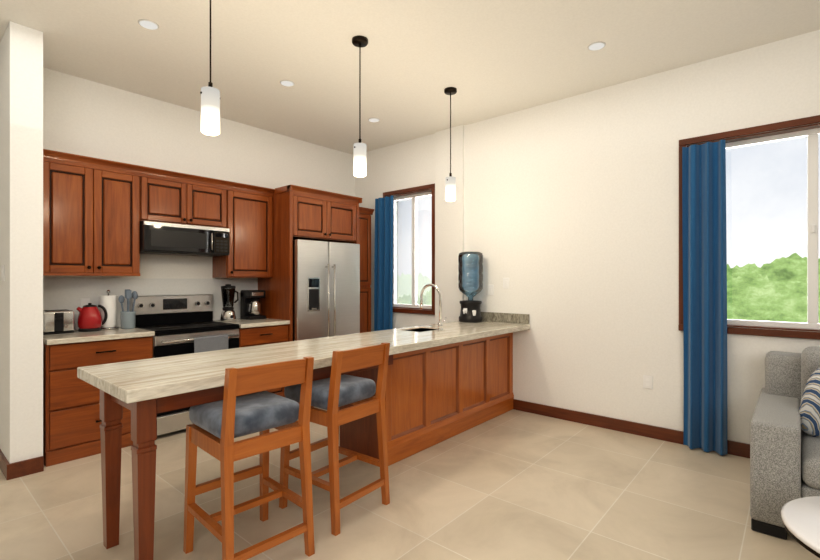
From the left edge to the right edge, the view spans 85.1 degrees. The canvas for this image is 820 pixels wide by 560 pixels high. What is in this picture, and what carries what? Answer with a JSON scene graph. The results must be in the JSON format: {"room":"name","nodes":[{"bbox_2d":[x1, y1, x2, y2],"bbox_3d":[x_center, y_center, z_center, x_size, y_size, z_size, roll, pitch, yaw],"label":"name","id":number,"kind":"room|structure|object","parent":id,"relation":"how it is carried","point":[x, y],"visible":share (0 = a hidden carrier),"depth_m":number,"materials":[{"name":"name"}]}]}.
{"room":"kitchen","nodes":[
{"label":"kitchen","id":0,"kind":"room"},
{"bbox_2d":[0,21,42,462],"bbox_3d":[-2.956,-0.207,3.370,0.679,3.154,0.180,0,0,41],"label":"wall","id":1,"kind":"structure","parent":0,"point":[21,241],"depth_m":3.15,"materials":[{"name":"white paint"}]},
{"bbox_2d":[0,449,11,479],"bbox_3d":[-3.010,1.317,3.287,0.688,0.105,0.017,0,0,41],"label":"baseboard","id":2,"kind":"structure","parent":1,"relation":"attached to","point":[10,471],"depth_m":3.09,"materials":[{"name":"brown wood"}]},
{"bbox_2d":[43,67,353,329],"bbox_3d":[-3.466,-0.207,3.468,0.220,3.155,8.360,0,0,41],"label":"wall","id":3,"kind":"structure","parent":0,"point":[85,117],"depth_m":4.52,"materials":[{"name":"beige paint"}]},
{"bbox_2d":[43,149,142,275],"bbox_3d":[-2.773,-0.532,3.849,0.327,0.965,0.709,0,0,41],"label":"upper cabinet","id":4,"kind":"object","parent":3,"relation":"attached to","point":[96,211],"depth_m":3.73,"materials":[{"name":"brown wood"}]},
{"bbox_2d":[143,166,230,228],"bbox_3d":[-2.278,-0.775,4.423,0.327,0.480,0.804,0,0,41],"label":"upper cabinet","id":5,"kind":"object","parent":3,"relation":"attached to","point":[168,196],"depth_m":4.31,"materials":[{"name":"brown wood"}]},
{"bbox_2d":[140,221,229,256],"bbox_3d":[-2.238,-0.390,4.389,0.429,0.281,0.800,0,0,41],"label":"over-the-range microwave","id":6,"kind":"object","parent":5,"relation":"attached to","point":[160,238],"visible":1,"depth_m":4.23,"materials":[{"name":"black plastic"}]},
{"bbox_2d":[212,182,274,277],"bbox_3d":[-1.839,-0.520,4.931,0.327,0.990,0.535,0,0,41],"label":"upper cabinet","id":7,"kind":"object","parent":3,"relation":"attached to","point":[250,256],"depth_m":4.81,"materials":[{"name":"brown wood"}]},
{"bbox_2d":[0,407,819,559],"bbox_3d":[-0.098,1.400,0.560,9.120,0.060,8.360,0,0,41],"label":"floor","id":8,"kind":"structure","parent":0,"point":[512,484],"depth_m":2.72,"materials":[{"name":"tile"}]},
{"bbox_2d":[43,338,152,466],"bbox_3d":[-2.663,0.922,3.747,0.627,0.894,0.723,0,0,41],"label":"base cabinet","id":9,"kind":"object","parent":8,"relation":"on","point":[72,421],"depth_m":3.41,"materials":[{"name":"brown wood"}]},
{"bbox_2d":[43,326,154,345],"bbox_3d":[-2.651,0.455,3.737,0.657,0.041,0.724,0,0,41],"label":"countertop","id":10,"kind":"structure","parent":9,"relation":"on","point":[109,335],"depth_m":3.57,"materials":[{"name":"beige stone"}]},
{"bbox_2d":[43,309,73,334],"bbox_3d":[-2.891,0.341,3.658,0.202,0.187,0.210,0,0,41],"label":"toaster","id":11,"kind":"object","parent":10,"relation":"on","point":[58,321],"visible":0.85,"depth_m":3.60,"materials":[{"name":"silver metal"}]},
{"bbox_2d":[76,303,106,331],"bbox_3d":[-2.727,0.315,3.835,0.176,0.238,0.225,0,0,41],"label":"kettle","id":12,"kind":"object","parent":10,"relation":"on","point":[89,318],"visible":1,"depth_m":3.77,"materials":[{"name":"red plastic"}]},
{"bbox_2d":[100,290,118,329],"bbox_3d":[-2.689,0.261,3.986,0.156,0.346,0.156,0,0,41],"label":"paper towel holder","id":13,"kind":"object","parent":10,"relation":"on","point":[108,302],"visible":0.9,"depth_m":3.94,"materials":[{"name":"white paper"}]},
{"bbox_2d":[118,289,137,328],"bbox_3d":[-2.532,0.260,4.015,0.127,0.348,0.164,0,0,41],"label":"utensil crock","id":14,"kind":"object","parent":10,"relation":"on","point":[128,319],"visible":1,"depth_m":3.97,"materials":[{"name":"grey ceramic"}]},
{"bbox_2d":[129,294,238,435],"bbox_3d":[-2.136,0.746,4.284,0.708,1.188,0.770,0,0,41],"label":"range","id":15,"kind":"object","parent":8,"relation":"on","point":[181,324],"visible":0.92,"depth_m":4.21,"materials":[{"name":"silver metal"}]},
{"bbox_2d":[183,356,314,559],"bbox_3d":[-0.808,0.877,2.244,0.506,0.985,0.447,0,0,44],"label":"stool","id":16,"kind":"object","parent":8,"relation":"on","point":[216,428],"visible":0.98,"depth_m":2.16,"materials":[{"name":"brown wood"}]},
{"bbox_2d":[239,326,287,397],"bbox_3d":[-1.734,0.922,4.822,0.627,0.894,0.563,0,0,41],"label":"base cabinet","id":17,"kind":"object","parent":8,"relation":"on","point":[258,335],"depth_m":4.62,"materials":[{"name":"brown wood"}]},
{"bbox_2d":[213,318,289,329],"bbox_3d":[-1.723,0.455,4.812,0.657,0.041,0.564,0,0,41],"label":"countertop","id":18,"kind":"structure","parent":17,"relation":"on","point":[244,324],"depth_m":4.69,"materials":[{"name":"beige stone"}]},
{"bbox_2d":[220,284,238,321],"bbox_3d":[-1.916,0.239,4.755,0.165,0.390,0.196,0,0,41],"label":"blender","id":19,"kind":"object","parent":18,"relation":"on","point":[228,291],"visible":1,"depth_m":4.69,"materials":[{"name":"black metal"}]},
{"bbox_2d":[240,290,265,319],"bbox_3d":[-1.762,0.274,5.007,0.210,0.320,0.212,0,0,41],"label":"coffee maker","id":20,"kind":"object","parent":18,"relation":"on","point":[250,306],"visible":1,"depth_m":4.95,"materials":[{"name":"black plastic"}]},
{"bbox_2d":[77,284,529,559],"bbox_3d":[-0.246,0.702,3.480,0.760,1.336,3.687,0,0,41],"label":"peninsula bar","id":21,"kind":"object","parent":8,"relation":"on","point":[446,381],"visible":0.92,"depth_m":3.31,"materials":[{"name":"stone"}]},
{"bbox_2d":[458,252,482,321],"bbox_3d":[0.664,0.071,4.901,0.272,0.765,0.274,0,0,41],"label":"water dispenser","id":22,"kind":"object","parent":21,"relation":"on","point":[470,311],"visible":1,"depth_m":4.85,"materials":[{"name":"black plastic"}]},
{"bbox_2d":[258,185,374,341],"bbox_3d":[-1.090,0.175,5.518,0.694,2.390,1.360,0,0,41],"label":"cabinet surround","id":23,"kind":"object","parent":8,"relation":"on","point":[300,212],"visible":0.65,"depth_m":5.06,"materials":[{"name":"brown wood"}]},
{"bbox_2d":[293,239,359,340],"bbox_3d":[-1.151,0.457,5.360,0.752,1.797,0.920,0,0,41],"label":"fridge","id":24,"kind":"object","parent":8,"relation":"on","point":[326,288],"visible":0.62,"depth_m":5.07,"materials":[{"name":"silver metal"}]},
{"bbox_2d":[279,342,389,535],"bbox_3d":[-0.453,0.877,2.717,0.506,0.985,0.447,0,0,38],"label":"stool","id":25,"kind":"object","parent":8,"relation":"on","point":[334,392],"visible":0.88,"depth_m":2.61,"materials":[{"name":"brown wood"}]},
{"bbox_2d":[750,346,819,539],"bbox_3d":[3.005,0.894,2.135,2.140,0.952,1.040,0,0,41],"label":"sofa","id":26,"kind":"object","parent":8,"relation":"on","point":[785,445],"visible":0.98,"depth_m":2.42,"materials":[{"name":"grey fabric"}]},
{"bbox_2d":[781,496,819,557],"bbox_3d":[1.750,1.147,1.568,0.690,0.453,0.690,0,0,41],"label":"side table","id":27,"kind":"object","parent":8,"relation":"on","point":[800,517],"visible":1,"depth_m":1.71,"materials":[{"name":"white"}]},
{"bbox_2d":[0,0,819,154],"bbox_3d":[-0.098,-1.815,0.560,9.120,0.060,8.360,0,0,41],"label":"ceiling","id":28,"kind":"structure","parent":0,"point":[487,59],"depth_m":3.46,"materials":[{"name":"paint"}]},
{"bbox_2d":[138,19,158,29],"bbox_3d":[-1.824,-1.782,3.120,0.132,0.006,0.132,0,0,41],"label":"recessed light","id":29,"kind":"object","parent":28,"relation":"in","point":[148,24],"visible":1,"depth_m":3.12,"materials":[{"name":"white plastic"}]},
{"bbox_2d":[200,0,219,135],"bbox_3d":[-1.103,-1.296,2.471,0.120,0.975,0.120,0,0,41],"label":"pendant light","id":30,"kind":"object","parent":28,"relation":"hanging from","point":[210,109],"visible":1,"depth_m":2.44,"materials":[{"name":"white glass"}]},
{"bbox_2d":[280,80,294,85],"bbox_3d":[-1.113,-1.782,4.052,0.132,0.006,0.132,0,0,41],"label":"recessed light","id":31,"kind":"object","parent":28,"relation":"in","point":[286,82],"visible":1,"depth_m":4.05,"materials":[{"name":"white plastic"}]},
{"bbox_2d":[352,35,367,176],"bbox_3d":[-0.371,-1.276,3.319,0.120,1.013,0.120,0,0,41],"label":"pendant light","id":32,"kind":"object","parent":28,"relation":"hanging from","point":[359,154],"visible":1,"depth_m":3.29,"materials":[{"name":"white glass"}]},
{"bbox_2d":[368,118,379,121],"bbox_3d":[-0.401,-1.782,4.983,0.132,0.006,0.132,0,0,41],"label":"recessed light","id":33,"kind":"object","parent":28,"relation":"in","point":[373,119],"visible":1,"depth_m":4.97,"materials":[{"name":"white plastic"}]},
{"bbox_2d":[444,87,456,201],"bbox_3d":[0.380,-1.262,4.190,0.120,1.043,0.120,0,0,41],"label":"pendant light","id":34,"kind":"object","parent":28,"relation":"hanging from","point":[450,188],"visible":1,"depth_m":4.16,"materials":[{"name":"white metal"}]},
{"bbox_2d":[587,41,605,49],"bbox_3d":[1.423,-1.782,3.409,0.132,0.006,0.132,0,0,41],"label":"recessed light","id":35,"kind":"object","parent":28,"relation":"in","point":[598,45],"visible":1,"depth_m":3.40,"materials":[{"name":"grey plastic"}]},
{"bbox_2d":[354,30,819,443],"bbox_3d":[2.550,-0.207,3.628,8.680,3.155,0.255,0,0,41],"label":"wall","id":36,"kind":"structure","parent":0,"point":[562,215],"depth_m":4.19,"materials":[{"name":"beige paint"}]},
{"bbox_2d":[374,196,392,330],"bbox_3d":[-0.350,0.133,5.894,0.350,2.450,0.086,0,0,41],"label":"curtain","id":37,"kind":"object","parent":36,"relation":"hanging from","point":[383,286],"visible":0.58,"depth_m":5.92,"materials":[{"name":"blue fabric"}]},
{"bbox_2d":[383,184,434,314],"bbox_3d":[0.019,-0.375,5.769,0.884,1.594,0.180,0,0,41],"label":"window","id":38,"kind":"structure","parent":36,"relation":"in","point":[413,196],"depth_m":5.79,"materials":[{"name":"brown wood"}]},
{"bbox_2d":[488,285,493,294],"bbox_3d":[0.889,0.110,4.933,0.075,0.115,0.009,0,0,41],"label":"switch plate","id":39,"kind":"object","parent":36,"relation":"attached to","point":[490,289],"visible":1,"depth_m":4.93,"materials":[{"name":"white plastic"}]},
{"bbox_2d":[513,399,749,457],"bbox_3d":[3.396,1.317,2.756,6.199,0.105,0.028,0,0,41],"label":"baseboard","id":40,"kind":"structure","parent":36,"relation":"attached to","point":[735,448],"depth_m":4.06,"materials":[{"name":"brown wood"}]},
{"bbox_2d":[643,375,652,388],"bbox_3d":[2.078,0.892,3.907,0.075,0.115,0.008,0,0,41],"label":"electrical outlet plate","id":41,"kind":"object","parent":36,"relation":"attached to","point":[647,382],"visible":1,"depth_m":3.90,"materials":[{"name":"white plastic"}]},
{"bbox_2d":[682,140,726,455],"bbox_3d":[2.346,0.133,3.567,0.302,2.450,0.085,0,0,41],"label":"curtain","id":42,"kind":"object","parent":36,"relation":"hanging from","point":[704,280],"visible":0.98,"depth_m":3.56,"materials":[{"name":"blue fabric"}]},
{"bbox_2d":[679,115,819,339],"bbox_3d":[2.934,-0.375,3.254,1.674,1.594,0.180,0,0,41],"label":"window","id":43,"kind":"structure","parent":36,"relation":"in","point":[811,132],"depth_m":3.37,"materials":[{"name":"brown wood"}]},
{"label":"outside","id":44,"kind":"structure","parent":0,"visible":0},
{"bbox_2d":[398,253,819,322],"bbox_3d":[9.029,12.193,10.460,84.000,28.353,56.365,0,0,41],"label":"trees","id":45,"kind":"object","parent":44,"point":[791,270],"depth_m":24.10,"materials":[{"name":"green plant"}]}
]}

